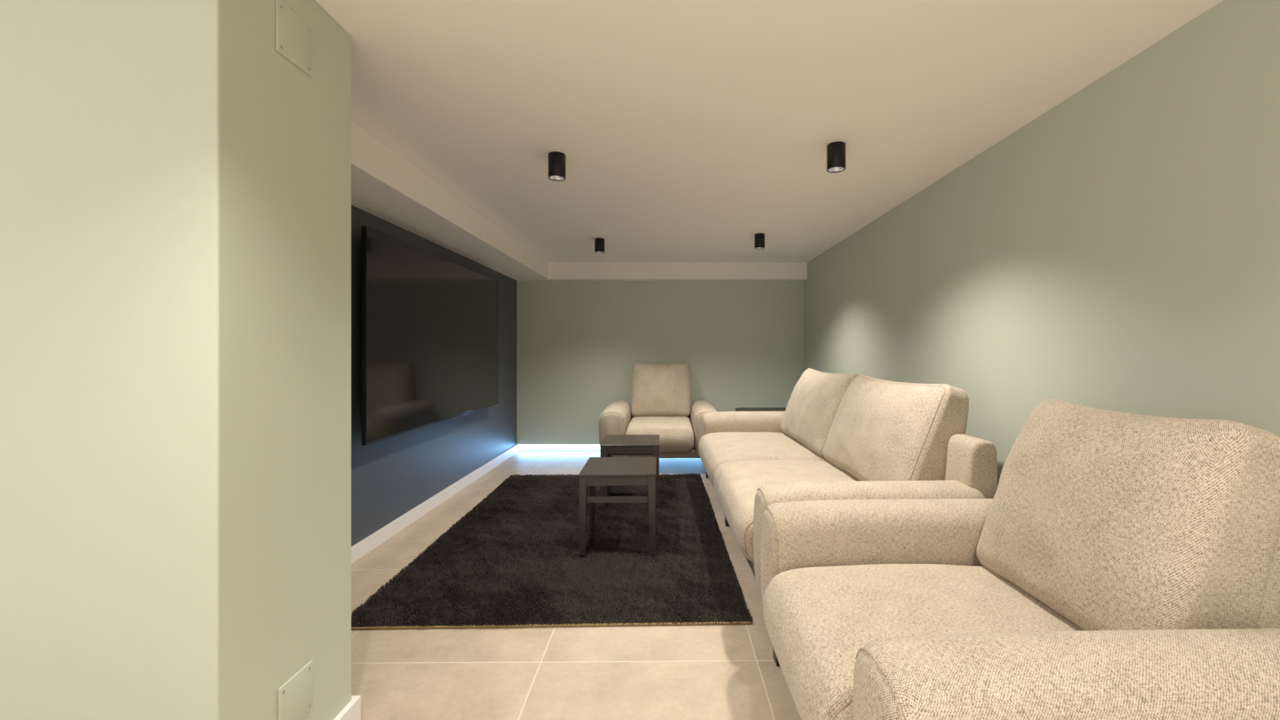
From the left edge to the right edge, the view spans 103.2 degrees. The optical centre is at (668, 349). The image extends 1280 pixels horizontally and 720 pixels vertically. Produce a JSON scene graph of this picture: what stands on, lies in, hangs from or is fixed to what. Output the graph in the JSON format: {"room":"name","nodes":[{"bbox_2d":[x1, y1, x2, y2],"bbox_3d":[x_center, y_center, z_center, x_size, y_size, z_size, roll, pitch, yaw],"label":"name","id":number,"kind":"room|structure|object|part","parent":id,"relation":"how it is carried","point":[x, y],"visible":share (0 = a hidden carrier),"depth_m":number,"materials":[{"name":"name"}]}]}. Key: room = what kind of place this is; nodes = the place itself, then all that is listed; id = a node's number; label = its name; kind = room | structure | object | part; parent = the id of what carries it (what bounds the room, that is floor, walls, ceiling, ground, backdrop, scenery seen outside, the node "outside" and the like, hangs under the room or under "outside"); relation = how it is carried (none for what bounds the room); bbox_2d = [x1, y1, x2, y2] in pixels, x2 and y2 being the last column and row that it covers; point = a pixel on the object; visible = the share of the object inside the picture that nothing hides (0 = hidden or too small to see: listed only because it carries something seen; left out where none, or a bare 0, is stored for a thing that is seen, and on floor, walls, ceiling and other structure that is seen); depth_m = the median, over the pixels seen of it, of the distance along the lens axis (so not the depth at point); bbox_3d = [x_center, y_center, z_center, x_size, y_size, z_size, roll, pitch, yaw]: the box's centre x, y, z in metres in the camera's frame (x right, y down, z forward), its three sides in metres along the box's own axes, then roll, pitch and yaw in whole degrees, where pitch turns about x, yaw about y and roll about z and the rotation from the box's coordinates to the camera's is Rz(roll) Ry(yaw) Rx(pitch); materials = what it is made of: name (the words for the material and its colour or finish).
{"room":"home theater room","nodes":[
{"label":"home theater room","id":0,"kind":"room"},
{"bbox_2d":[0,0,351,719],"bbox_3d":[-1.843,0.095,1.341,1.715,2.140,0.468,0,0,0],"label":"wall","id":1,"kind":"structure","parent":0,"point":[175,189],"depth_m":1.11,"materials":[{"name":"green paint"}]},
{"bbox_2d":[275,0,311,76],"bbox_3d":[-0.981,-0.818,1.330,0.008,0.135,0.124,0,0,0],"label":"cover plate","id":2,"kind":"object","parent":1,"relation":"attached to","point":[293,34],"visible":1,"depth_m":1.32,"materials":[{"name":"green paint"}]},
{"bbox_2d":[277,660,312,719],"bbox_3d":[-0.981,0.920,1.335,0.008,0.134,0.120,0,0,0],"label":"cover plate","id":3,"kind":"object","parent":1,"relation":"attached to","point":[295,696],"visible":1,"depth_m":1.34,"materials":[{"name":"green paint"}]},
{"bbox_2d":[333,695,360,719],"bbox_3d":[-1.784,1.125,1.341,1.633,0.080,0.504,0,0,0],"label":"baseboard","id":4,"kind":"structure","parent":1,"relation":"attached to","point":[352,711],"depth_m":1.55,"materials":[{"name":"white paint"}]},
{"bbox_2d":[351,204,518,546],"bbox_3d":[-1.785,0.095,3.806,0.100,2.140,4.462,0,0,0],"label":"wall","id":5,"kind":"structure","parent":0,"point":[390,477],"depth_m":3.50,"materials":[{"name":"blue paint"}]},
{"bbox_2d":[361,226,497,445],"bbox_3d":[-1.680,-0.076,3.783,0.109,1.182,2.111,0,0,0],"label":"television","id":6,"kind":"object","parent":5,"relation":"attached to","point":[429,321],"visible":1,"depth_m":3.33,"materials":[{"name":"black glass"}]},
{"bbox_3d":[-1.631,0.513,3.783,0.010,0.004,2.111,0,0,0],"label":"trim","id":7,"kind":"part","parent":6,"relation":"part of","materials":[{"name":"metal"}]},
{"bbox_2d":[351,444,517,564],"bbox_3d":[-1.728,1.120,3.691,0.014,0.090,4.192,0,0,0],"label":"baseboard","id":8,"kind":"structure","parent":5,"relation":"attached to","point":[367,544],"depth_m":3.51,"materials":[{"name":"white paint"}]},
{"bbox_2d":[351,120,551,280],"bbox_3d":[-1.540,-0.883,3.681,0.390,0.183,4.212,0,0,0],"label":"ceiling beam","id":9,"kind":"structure","parent":5,"relation":"attached to","point":[385,185],"depth_m":2.99,"materials":[{"name":"paint"}]},
{"bbox_2d":[351,451,801,719],"bbox_3d":[-0.577,1.215,1.369,4.446,0.100,9.337,0,0,0],"label":"floor","id":10,"kind":"structure","parent":0,"point":[694,672],"depth_m":1.90,"materials":[{"name":"beige tile"}]},
{"bbox_2d":[351,472,752,629],"bbox_3d":[-0.545,1.160,3.396,1.727,0.011,2.541,0,0,-1],"label":"shag rug","id":11,"kind":"object","parent":10,"relation":"on","point":[513,560],"visible":0.83,"depth_m":2.65,"materials":[{"name":"carpet"}]},
{"bbox_2d":[578,457,656,555],"bbox_3d":[-0.289,0.912,3.030,0.428,0.449,0.452,0,0,-1],"label":"table","id":12,"kind":"object","parent":11,"relation":"on","point":[597,471],"visible":1,"depth_m":2.81,"materials":[{"name":"brown wood"}]},
{"bbox_3d":[-0.475,0.919,2.824,0.043,0.436,0.043,0,0,-1],"label":"leg","id":13,"kind":"part","parent":12,"relation":"part of","materials":[{"name":"brown wood"}]},
{"bbox_3d":[-0.484,0.919,3.228,0.043,0.436,0.043,0,0,-1],"label":"leg","id":14,"kind":"part","parent":12,"relation":"part of","materials":[{"name":"brown wood"}]},
{"bbox_3d":[-0.094,0.919,2.832,0.043,0.436,0.043,0,0,-1],"label":"leg","id":15,"kind":"part","parent":12,"relation":"part of","materials":[{"name":"brown wood"}]},
{"bbox_3d":[-0.103,0.919,3.236,0.043,0.436,0.043,0,0,-1],"label":"leg","id":16,"kind":"part","parent":12,"relation":"part of","materials":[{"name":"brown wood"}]},
{"bbox_2d":[600,434,659,506],"bbox_3d":[-0.286,0.912,3.890,0.428,0.449,0.452,0,0,-1],"label":"table","id":17,"kind":"object","parent":11,"relation":"on","point":[648,444],"visible":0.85,"depth_m":3.67,"materials":[{"name":"brown wood"}]},
{"bbox_3d":[-0.473,0.919,3.684,0.043,0.436,0.043,0,0,-1],"label":"leg","id":18,"kind":"part","parent":17,"relation":"part of","materials":[{"name":"brown wood"}]},
{"bbox_3d":[-0.480,0.919,4.089,0.043,0.436,0.043,0,0,-1],"label":"leg","id":19,"kind":"part","parent":17,"relation":"part of","materials":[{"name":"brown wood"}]},
{"bbox_3d":[-0.092,0.919,3.691,0.043,0.436,0.043,0,0,-1],"label":"leg","id":20,"kind":"part","parent":17,"relation":"part of","materials":[{"name":"brown wood"}]},
{"bbox_2d":[598,362,717,457],"bbox_3d":[-0.085,0.652,5.246,1.160,1.026,1.071,0,0,0],"label":"armchair","id":21,"kind":"object","parent":10,"relation":"on","point":[660,405],"visible":0.77,"depth_m":5.32,"materials":[{"name":"fabric"}]},
{"bbox_3d":[-0.537,0.788,5.223,0.256,0.460,0.947,0,0,0],"label":"armrest","id":22,"kind":"part","parent":21,"relation":"part of","materials":[{"name":"beige fabric"}]},
{"bbox_2d":[625,416,693,452],"bbox_3d":[-0.085,0.839,5.155,0.660,0.279,0.890,0,0,0],"label":"seat cushion","id":23,"kind":"object","parent":21,"relation":"on","point":[676,433],"depth_m":4.75,"materials":[{"name":"beige fabric"}]},
{"bbox_2d":[631,362,690,417],"bbox_3d":[-0.085,0.446,5.598,0.648,0.614,0.366,0,0,0],"label":"cushion","id":24,"kind":"object","parent":21,"relation":"on","point":[657,390],"depth_m":5.45,"materials":[{"name":"beige fabric"}]},
{"bbox_3d":[0.367,0.788,5.223,0.256,0.460,0.947,0,0,0],"label":"armrest","id":25,"kind":"part","parent":21,"relation":"part of","materials":[{"name":"beige fabric"}]},
{"bbox_2d":[735,407,786,411],"bbox_3d":[1.020,0.890,5.170,0.640,0.550,0.500,0,0,0],"label":"side table","id":26,"kind":"object","parent":10,"relation":"on","point":[740,409],"visible":0.12,"depth_m":5.25,"materials":[{"name":"black paint"}]},
{"bbox_2d":[697,368,996,589],"bbox_3d":[0.833,0.661,3.363,1.106,1.008,2.728,0,0,-2],"label":"sofa","id":27,"kind":"object","parent":10,"relation":"on","point":[837,436],"visible":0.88,"depth_m":2.61,"materials":[{"name":"fabric"}]},
{"bbox_3d":[0.409,1.095,3.373,0.065,0.140,0.058,0,0,-2],"label":"leg","id":28,"kind":"part","parent":27,"relation":"part of","materials":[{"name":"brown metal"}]},
{"bbox_3d":[0.756,0.788,4.597,0.947,0.460,0.256,0,0,-2],"label":"armrest","id":29,"kind":"part","parent":27,"relation":"part of","materials":[{"name":"beige fabric"}]},
{"bbox_2d":[697,431,825,487],"bbox_3d":[0.709,0.839,3.914,0.890,0.279,1.118,0,0,-2],"label":"seat cushion","id":30,"kind":"object","parent":27,"relation":"on","point":[715,449],"depth_m":3.68,"materials":[{"name":"beige fabric"}]},
{"bbox_2d":[713,459,858,562],"bbox_3d":[0.742,0.839,2.805,0.890,0.281,1.118,0,0,-2],"label":"seat cushion","id":31,"kind":"object","parent":27,"relation":"on","point":[736,483],"depth_m":2.81,"materials":[{"name":"beige fabric"}]},
{"bbox_2d":[780,368,858,457],"bbox_3d":[1.173,0.466,3.928,0.393,0.616,1.111,0,0,-2],"label":"cushion","id":32,"kind":"object","parent":27,"relation":"on","point":[814,402],"depth_m":3.65,"materials":[{"name":"beige fabric"}]},
{"bbox_3d":[0.829,0.788,2.126,0.947,0.460,0.256,0,0,-2],"label":"armrest","id":33,"kind":"part","parent":27,"relation":"part of","materials":[{"name":"beige fabric"}]},
{"bbox_2d":[822,373,968,480],"bbox_3d":[1.205,0.467,2.819,0.396,0.619,1.111,0,0,-2],"label":"cushion","id":34,"kind":"object","parent":27,"relation":"on","point":[879,429],"depth_m":2.48,"materials":[{"name":"beige fabric"}]},
{"bbox_3d":[1.242,0.694,3.375,0.160,0.638,2.598,0,0,-2],"label":"backrest","id":35,"kind":"part","parent":27,"relation":"part of","materials":[{"name":"beige fabric"}]},
{"bbox_2d":[760,398,1279,719],"bbox_3d":[0.863,0.662,1.409,1.106,1.005,1.160,0,0,-1],"label":"armchair","id":36,"kind":"object","parent":10,"relation":"on","point":[1118,566],"visible":1,"depth_m":1.18,"materials":[{"name":"fabric"}]},
{"bbox_3d":[0.429,1.095,1.894,0.065,0.140,0.058,0,0,-1],"label":"leg","id":37,"kind":"part","parent":36,"relation":"part of","materials":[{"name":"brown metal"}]},
{"bbox_3d":[0.812,0.788,1.860,0.947,0.460,0.256,0,0,-1],"label":"armrest","id":38,"kind":"part","parent":36,"relation":"part of","materials":[{"name":"beige fabric"}]},
{"bbox_2d":[763,564,1083,719],"bbox_3d":[0.755,0.839,1.406,0.890,0.280,0.660,0,0,-1],"label":"seat cushion","id":39,"kind":"object","parent":36,"relation":"on","point":[818,617],"depth_m":1.38,"materials":[{"name":"beige fabric"}]},
{"bbox_3d":[0.833,0.788,0.956,0.947,0.460,0.256,0,0,-1],"label":"armrest","id":40,"kind":"part","parent":36,"relation":"part of","materials":[{"name":"beige fabric"}]},
{"bbox_2d":[976,398,1279,631],"bbox_3d":[1.219,0.467,1.417,0.393,0.614,0.648,0,0,-1],"label":"cushion","id":41,"kind":"object","parent":36,"relation":"on","point":[1097,519],"depth_m":1.20,"materials":[{"name":"beige fabric"}]},
{"bbox_3d":[1.272,0.694,1.418,0.160,0.638,0.640,0,0,-1],"label":"backrest","id":42,"kind":"part","parent":36,"relation":"part of","materials":[{"name":"beige fabric"}]},
{"bbox_2d":[516,280,804,444],"bbox_3d":[-0.095,0.053,5.817,3.281,2.056,0.060,0,0,0],"label":"wall","id":43,"kind":"structure","parent":0,"point":[580,343],"depth_m":5.79,"materials":[{"name":"green paint"}]},
{"bbox_2d":[518,444,599,451],"bbox_3d":[-0.095,1.127,5.838,3.271,0.076,0.016,0,0,0],"label":"led light strip","id":44,"kind":"object","parent":43,"relation":"attached to","point":[521,447],"visible":0.36,"depth_m":5.83,"materials":[{"name":"plastic"}]},
{"bbox_2d":[547,262,807,280],"bbox_3d":[0.101,-0.883,5.720,2.891,0.183,0.135,0,0,0],"label":"ceiling beam","id":45,"kind":"structure","parent":43,"relation":"attached to","point":[556,271],"depth_m":5.65,"materials":[{"name":"paint"}]},
{"bbox_2d":[314,0,1222,262],"bbox_3d":[-0.577,-1.035,1.369,4.446,0.120,9.337,0,0,0],"label":"ceiling","id":46,"kind":"structure","parent":0,"point":[686,131],"depth_m":1.96,"materials":[{"name":"paint"}]},
{"bbox_2d":[548,151,565,181],"bbox_3d":[-0.558,-0.916,2.530,0.085,0.118,0.085,0,0,0],"label":"ceiling spotlight","id":47,"kind":"object","parent":46,"relation":"attached to","point":[557,160],"visible":1,"depth_m":2.50,"materials":[{"name":"black metal"}]},
{"bbox_2d":[595,237,604,253],"bbox_3d":[-0.606,-0.916,4.450,0.085,0.118,0.085,0,0,0],"label":"ceiling spotlight","id":48,"kind":"object","parent":46,"relation":"attached to","point":[599,242],"visible":1,"depth_m":4.42,"materials":[{"name":"black metal"}]},
{"bbox_2d":[754,233,764,248],"bbox_3d":[0.767,-0.916,4.270,0.085,0.118,0.085,0,0,0],"label":"ceiling spotlight","id":49,"kind":"object","parent":46,"relation":"attached to","point":[759,238],"visible":1,"depth_m":4.24,"materials":[{"name":"black metal"}]},
{"bbox_2d":[826,141,845,173],"bbox_3d":[0.797,-0.916,2.410,0.085,0.118,0.085,0,0,0],"label":"ceiling spotlight","id":50,"kind":"object","parent":46,"relation":"attached to","point":[836,151],"visible":1,"depth_m":2.38,"materials":[{"name":"black metal"}]},
{"bbox_2d":[804,0,1279,488],"bbox_3d":[1.596,0.095,1.369,0.100,2.140,9.337,0,0,0],"label":"wall","id":51,"kind":"structure","parent":0,"point":[1117,250],"depth_m":1.80,"materials":[{"name":"green paint"}]}
]}

